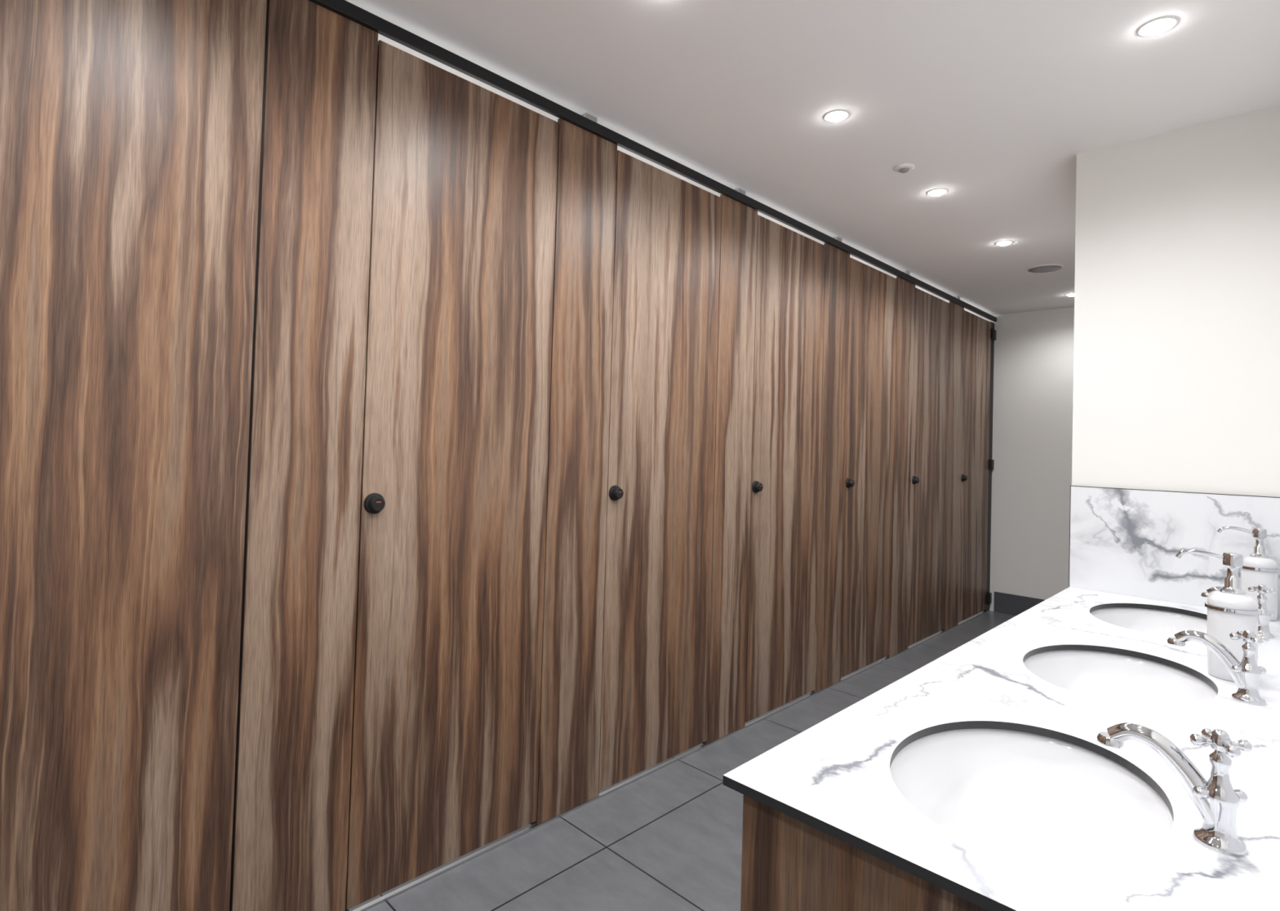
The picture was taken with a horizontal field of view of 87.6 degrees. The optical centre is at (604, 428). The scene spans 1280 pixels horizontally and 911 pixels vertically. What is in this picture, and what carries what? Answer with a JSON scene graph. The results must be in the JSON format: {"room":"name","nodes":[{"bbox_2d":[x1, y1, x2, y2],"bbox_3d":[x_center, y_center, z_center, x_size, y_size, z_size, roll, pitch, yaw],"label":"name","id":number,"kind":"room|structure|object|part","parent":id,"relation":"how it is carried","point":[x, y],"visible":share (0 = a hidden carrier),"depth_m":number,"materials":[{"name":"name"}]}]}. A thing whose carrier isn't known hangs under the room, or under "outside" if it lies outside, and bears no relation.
{"room":"public restroom","nodes":[
{"label":"public restroom","id":0,"kind":"room"},
{"bbox_2d":[348,609,1016,910],"bbox_3d":[0.362,1.291,2.401,7.544,0.107,3.463,3,-2,-44],"label":"floor","id":1,"kind":"structure","parent":0,"point":[669,838],"depth_m":1.97,"materials":[{"name":"grey tile"}]},
{"bbox_2d":[0,0,266,910],"bbox_3d":[-1.001,0.079,1.269,0.587,2.155,0.010,3,-2,-44],"label":"leaf","id":2,"kind":"object","parent":1,"relation":"on","point":[131,130],"visible":1,"depth_m":1.31,"materials":[{"name":"brown wood"}]},
{"bbox_2d":[231,0,377,910],"bbox_3d":[-0.694,0.094,1.565,0.253,2.184,0.010,3,-2,-44],"label":"pilaster","id":3,"kind":"object","parent":1,"relation":"on","point":[295,743],"visible":1,"depth_m":1.55,"materials":[{"name":"brown wood"}]},
{"bbox_2d":[229,0,268,910],"bbox_3d":[-0.796,0.100,1.483,0.024,2.163,0.011,3,-2,-44],"label":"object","id":4,"kind":"object","parent":3,"relation":"attached to","point":[267,6],"visible":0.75,"depth_m":1.48,"materials":[{"name":"black metal"}]},
{"bbox_2d":[345,40,558,910],"bbox_3d":[-0.389,0.110,1.859,0.587,2.155,0.010,3,-2,-44],"label":"leaf","id":5,"kind":"object","parent":1,"relation":"on","point":[448,659],"visible":1,"depth_m":1.82,"materials":[{"name":"brown wood"}]},
{"bbox_2d":[364,493,385,514],"bbox_3d":[-0.568,0.187,1.661,0.052,0.052,0.027,3,-2,-44],"label":"door knob","id":6,"kind":"object","parent":5,"relation":"attached to","point":[371,505],"depth_m":1.65,"materials":[{"name":"black metal"}]},
{"bbox_2d":[535,118,617,825],"bbox_3d":[-0.083,0.125,2.153,0.255,2.184,0.010,3,-2,-44],"label":"pilaster","id":7,"kind":"object","parent":1,"relation":"on","point":[571,663],"visible":1,"depth_m":2.14,"materials":[{"name":"brown wood"}]},
{"bbox_2d":[598,150,721,791],"bbox_3d":[0.223,0.141,2.448,0.587,2.155,0.010,3,-2,-44],"label":"leaf","id":8,"kind":"object","parent":1,"relation":"on","point":[656,637],"visible":1,"depth_m":2.42,"materials":[{"name":"brown wood"}]},
{"bbox_2d":[608,485,623,500],"bbox_3d":[0.043,0.218,2.250,0.052,0.052,0.027,3,-2,-44],"label":"door knob","id":9,"kind":"object","parent":8,"relation":"attached to","point":[614,494],"depth_m":2.24,"materials":[{"name":"black metal"}]},
{"bbox_2d":[706,194,757,743],"bbox_3d":[0.528,0.156,2.743,0.255,2.184,0.010,3,-2,-44],"label":"pilaster","id":10,"kind":"object","parent":1,"relation":"on","point":[739,221],"visible":1,"depth_m":2.73,"materials":[{"name":"brown wood"}]},
{"bbox_2d":[745,214,825,722],"bbox_3d":[0.834,0.172,3.037,0.587,2.155,0.010,3,-2,-44],"label":"leaf","id":11,"kind":"object","parent":1,"relation":"on","point":[788,370],"visible":1,"depth_m":3.01,"materials":[{"name":"brown wood"}]},
{"bbox_2d":[751,480,763,493],"bbox_3d":[0.655,0.249,2.840,0.052,0.052,0.027,3,-2,-44],"label":"door knob","id":12,"kind":"object","parent":11,"relation":"attached to","point":[756,487],"depth_m":2.83,"materials":[{"name":"black metal"}]},
{"bbox_2d":[813,243,849,692],"bbox_3d":[1.140,0.187,3.332,0.255,2.184,0.010,3,-2,-44],"label":"pilaster","id":13,"kind":"object","parent":1,"relation":"on","point":[837,269],"visible":1,"depth_m":3.32,"materials":[{"name":"brown wood"}]},
{"bbox_2d":[840,257,897,677],"bbox_3d":[1.446,0.203,3.626,0.587,2.155,0.010,3,-2,-44],"label":"leaf","id":14,"kind":"object","parent":1,"relation":"on","point":[873,292],"visible":1,"depth_m":3.61,"materials":[{"name":"brown wood"}]},
{"bbox_2d":[845,477,854,488],"bbox_3d":[1.267,0.280,3.429,0.052,0.052,0.027,3,-2,-44],"label":"door knob","id":15,"kind":"object","parent":14,"relation":"attached to","point":[849,482],"depth_m":3.42,"materials":[{"name":"black metal"}]},
{"bbox_2d":[888,276,915,657],"bbox_3d":[1.752,0.218,3.921,0.255,2.184,0.010,3,-2,-44],"label":"pilaster","id":16,"kind":"object","parent":1,"relation":"on","point":[904,399],"visible":1,"depth_m":3.91,"materials":[{"name":"brown wood"}]},
{"bbox_2d":[908,287,950,645],"bbox_3d":[2.058,0.234,4.216,0.587,2.155,0.010,3,-2,-44],"label":"leaf","id":17,"kind":"object","parent":1,"relation":"on","point":[932,313],"visible":1,"depth_m":4.20,"materials":[{"name":"brown wood"}]},
{"bbox_2d":[911,475,919,484],"bbox_3d":[1.879,0.311,4.018,0.052,0.052,0.027,3,-2,-44],"label":"door knob","id":18,"kind":"object","parent":17,"relation":"attached to","point":[915,480],"depth_m":4.01,"materials":[{"name":"black metal"}]},
{"bbox_2d":[942,301,964,631],"bbox_3d":[2.364,0.248,4.510,0.255,2.184,0.010,3,-2,-44],"label":"pilaster","id":19,"kind":"object","parent":1,"relation":"on","point":[957,312],"visible":1,"depth_m":4.50,"materials":[{"name":"brown wood"}]},
{"bbox_2d":[958,310,995,622],"bbox_3d":[2.707,0.266,4.827,0.672,2.155,0.030,3,-2,-44],"label":"leaf","id":20,"kind":"object","parent":1,"relation":"on","point":[976,330],"depth_m":4.79,"materials":[{"name":"brown wood"}]},
{"bbox_2d":[961,474,967,481],"bbox_3d":[2.491,0.342,4.607,0.052,0.052,0.027,3,-2,-44],"label":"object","id":21,"kind":"structure","parent":20,"relation":"attached to","point":[964,477],"depth_m":4.60,"materials":[{"name":"black metal"}]},
{"bbox_3d":[2.889,1.276,5.002,0.094,0.074,0.020,3,-2,-44],"label":"hinge","id":22,"kind":"part","parent":20,"relation":"part of","materials":[{"name":"black metal"}]},
{"bbox_3d":[2.919,0.271,5.024,0.094,0.074,0.020,3,-2,-44],"label":"hinge","id":23,"kind":"part","parent":20,"relation":"part of","materials":[{"name":"black metal"}]},
{"bbox_3d":[2.948,-0.713,5.045,0.094,0.074,0.020,3,-2,-44],"label":"hinge","id":24,"kind":"part","parent":20,"relation":"part of","materials":[{"name":"black metal"}]},
{"bbox_2d":[984,321,994,611],"bbox_3d":[2.914,0.280,5.041,0.084,2.177,0.008,3,-2,-44],"label":"end post","id":25,"kind":"object","parent":1,"relation":"on","point":[992,348],"visible":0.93,"depth_m":5.04,"materials":[{"name":"black metal"}]},
{"bbox_2d":[723,485,1279,910],"bbox_3d":[1.125,0.704,1.356,2.018,1.082,0.703,3,-2,-44],"label":"vanity unit","id":26,"kind":"object","parent":1,"relation":"on","point":[828,826],"visible":0.89,"depth_m":1.00,"materials":[{"name":"white stone"}]},
{"bbox_3d":[0.422,0.849,0.664,0.018,0.719,0.681,3,-2,-44],"label":"panel","id":27,"kind":"part","parent":26,"relation":"part of","materials":[{"name":"brown wood"}]},
{"bbox_2d":[889,728,1173,862],"bbox_3d":[0.582,0.581,0.930,0.497,0.158,0.358,3,-2,-44],"label":"sink basin","id":28,"kind":"object","parent":26,"relation":"in","point":[1022,793],"visible":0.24,"depth_m":1.06,"materials":[{"name":"white ceramic"}]},
{"bbox_2d":[1023,649,1217,706],"bbox_3d":[1.074,0.606,1.404,0.497,0.158,0.358,3,-2,-44],"label":"sink basin","id":29,"kind":"object","parent":26,"relation":"in","point":[1112,677],"visible":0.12,"depth_m":1.56,"materials":[{"name":"white ceramic"}]},
{"bbox_2d":[1090,607,1207,636],"bbox_3d":[1.565,0.631,1.877,0.497,0.158,0.358,3,-2,-44],"label":"sink basin","id":30,"kind":"object","parent":26,"relation":"in","point":[1159,622],"visible":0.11,"depth_m":2.05,"materials":[{"name":"white ceramic"}]},
{"bbox_2d":[1096,723,1252,856],"bbox_3d":[0.692,0.421,0.817,0.053,0.133,0.145,3,-2,-44],"label":"tap","id":31,"kind":"object","parent":26,"relation":"on","point":[1215,800],"visible":1,"depth_m":0.78,"materials":[{"name":"silver metal"}]},
{"bbox_3d":[1.864,0.201,2.062,0.012,0.002,0.701,3,-2,-44],"label":"backsplash trim","id":32,"kind":"part","parent":26,"relation":"part of","materials":[{"name":"white stone"}]},
{"bbox_2d":[1175,549,1261,682],"bbox_3d":[1.293,0.388,1.407,0.087,0.260,0.134,3,-2,-44],"label":"soap dispenser","id":33,"kind":"object","parent":26,"relation":"on","point":[1230,610],"visible":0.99,"depth_m":1.37,"materials":[{"name":"ceramic"}]},
{"bbox_2d":[1206,591,1258,682],"bbox_3d":[1.308,0.430,1.389,0.079,0.177,0.079,3,-2,-44],"label":"bottle","id":34,"kind":"object","parent":33,"relation":"on","point":[1228,612],"depth_m":1.37,"materials":[{"name":"ceramic"}]},
{"bbox_2d":[1167,629,1269,706],"bbox_3d":[1.184,0.446,1.291,0.053,0.133,0.145,3,-2,-44],"label":"tap","id":35,"kind":"object","parent":26,"relation":"on","point":[1246,674],"visible":1,"depth_m":1.26,"materials":[{"name":"silver metal"}]},
{"bbox_2d":[1200,584,1276,638],"bbox_3d":[1.675,0.471,1.764,0.053,0.133,0.145,3,-2,-44],"label":"tap","id":36,"kind":"object","parent":26,"relation":"on","point":[1264,618],"visible":0.64,"depth_m":1.72,"materials":[{"name":"silver metal"}]},
{"bbox_2d":[1217,526,1279,621],"bbox_3d":[1.877,0.417,1.945,0.087,0.260,0.134,3,-2,-44],"label":"soap dispenser","id":37,"kind":"object","parent":26,"relation":"on","point":[1257,569],"visible":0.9,"depth_m":1.91,"materials":[{"name":"ceramic"}]},
{"bbox_2d":[1240,555,1278,621],"bbox_3d":[1.893,0.459,1.927,0.079,0.177,0.079,3,-2,-44],"label":"bottle","id":38,"kind":"object","parent":37,"relation":"on","point":[1255,571],"depth_m":1.90,"materials":[{"name":"ceramic"}]},
{"bbox_3d":[-2.084,0.024,0.227,0.713,2.184,0.010,3,-2,-44],"label":"pilaster","id":39,"kind":"object","parent":1,"relation":"on","visible":0},
{"bbox_2d":[309,0,996,322],"bbox_3d":[0.342,-0.964,2.540,7.344,0.033,0.017,3,-2,-44],"label":"rail","id":40,"kind":"object","parent":39,"relation":"on","point":[346,9],"visible":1,"depth_m":2.12,"materials":[{"name":"black metal"}]},
{"bbox_2d":[345,0,1279,316],"bbox_3d":[0.432,-1.050,2.451,7.544,0.100,3.463,3,-2,-44],"label":"ceiling","id":41,"kind":"structure","parent":0,"point":[993,104],"depth_m":1.96,"materials":[{"name":"paint"}]},
{"bbox_2d":[581,112,596,122],"bbox_3d":[-0.051,-1.010,2.179,0.050,0.020,0.026,3,-2,-44],"label":"bracket","id":42,"kind":"object","parent":41,"relation":"attached to","point":[585,114],"visible":0.43,"depth_m":2.16,"materials":[{"name":"metal"}]},
{"bbox_2d":[734,187,745,195],"bbox_3d":[0.561,-0.980,2.768,0.050,0.020,0.026,3,-2,-44],"label":"bracket","id":43,"kind":"object","parent":41,"relation":"attached to","point":[738,189],"visible":0.43,"depth_m":2.75,"materials":[{"name":"metal"}]},
{"bbox_2d":[823,109,848,122],"bbox_3d":[0.740,-0.991,2.126,0.078,0.013,0.078,3,-2,-44],"label":"recessed light","id":44,"kind":"object","parent":41,"relation":"in","point":[837,115],"depth_m":2.11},
{"bbox_2d":[833,236,841,241],"bbox_3d":[1.173,-0.949,3.358,0.050,0.020,0.026,3,-2,-44],"label":"bracket","id":45,"kind":"object","parent":41,"relation":"attached to","point":[835,237],"visible":0.43,"depth_m":3.34,"materials":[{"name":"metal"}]},
{"bbox_2d":[893,163,914,173],"bbox_3d":[1.121,-0.969,2.493,0.070,0.019,0.070,3,-2,-44],"label":"smoke detector","id":46,"kind":"object","parent":41,"relation":"attached to","point":[904,167],"visible":1,"depth_m":2.48,"materials":[{"name":"white plastic"}]},
{"bbox_2d":[926,188,947,195],"bbox_3d":[1.359,-0.960,2.722,0.078,0.013,0.078,3,-2,-44],"label":"recessed light","id":47,"kind":"object","parent":41,"relation":"in","point":[936,192],"depth_m":2.71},
{"bbox_2d":[995,240,1013,245],"bbox_3d":[2.007,-0.927,3.346,0.078,0.013,0.078,3,-2,-44],"label":"recessed light","id":48,"kind":"object","parent":41,"relation":"in","point":[1005,242],"depth_m":3.33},
{"bbox_2d":[1026,263,1062,272],"bbox_3d":[2.495,-0.905,3.775,0.170,0.009,0.170,3,-2,-44],"label":"ceiling speaker","id":49,"kind":"object","parent":41,"relation":"in","point":[1050,267],"depth_m":3.76},
{"bbox_2d":[1137,16,1177,36],"bbox_3d":[1.360,-0.983,1.640,0.078,0.013,0.078,3,-2,-44],"label":"recessed light","id":50,"kind":"object","parent":41,"relation":"in","point":[1157,26],"depth_m":1.63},
{"bbox_2d":[979,306,1074,611],"bbox_3d":[3.076,0.258,5.007,0.100,2.246,3.463,3,-2,-44],"label":"wall","id":51,"kind":"structure","parent":0,"point":[1033,357],"depth_m":4.88,"materials":[{"name":"paint"}]},
{"bbox_2d":[993,591,1044,615],"bbox_3d":[3.536,1.307,4.395,0.010,0.150,1.733,3,-2,-44],"label":"baseboard","id":52,"kind":"structure","parent":51,"relation":"attached to","point":[1005,603],"depth_m":4.93,"materials":[{"name":"tile"}]},
{"bbox_2d":[1065,293,1074,296],"bbox_3d":[3.065,-0.874,4.365,0.078,0.013,0.078,3,-2,-44],"label":"recessed light","id":53,"kind":"object","parent":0,"point":[1069,294],"depth_m":4.35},
{"bbox_2d":[1071,104,1279,497],"bbox_3d":[2.539,0.192,2.711,1.860,2.246,0.702,3,-2,-44],"label":"wall","id":54,"kind":"structure","parent":0,"point":[1176,340],"depth_m":2.12,"materials":[{"name":"paint"}]},
{"bbox_2d":[1069,486,1279,617],"bbox_3d":[1.859,0.375,2.058,0.012,0.348,0.701,3,-2,-44],"label":"backsplash","id":55,"kind":"structure","parent":54,"relation":"attached to","point":[1126,542],"depth_m":2.13,"materials":[{"name":"white stone"}]}
]}

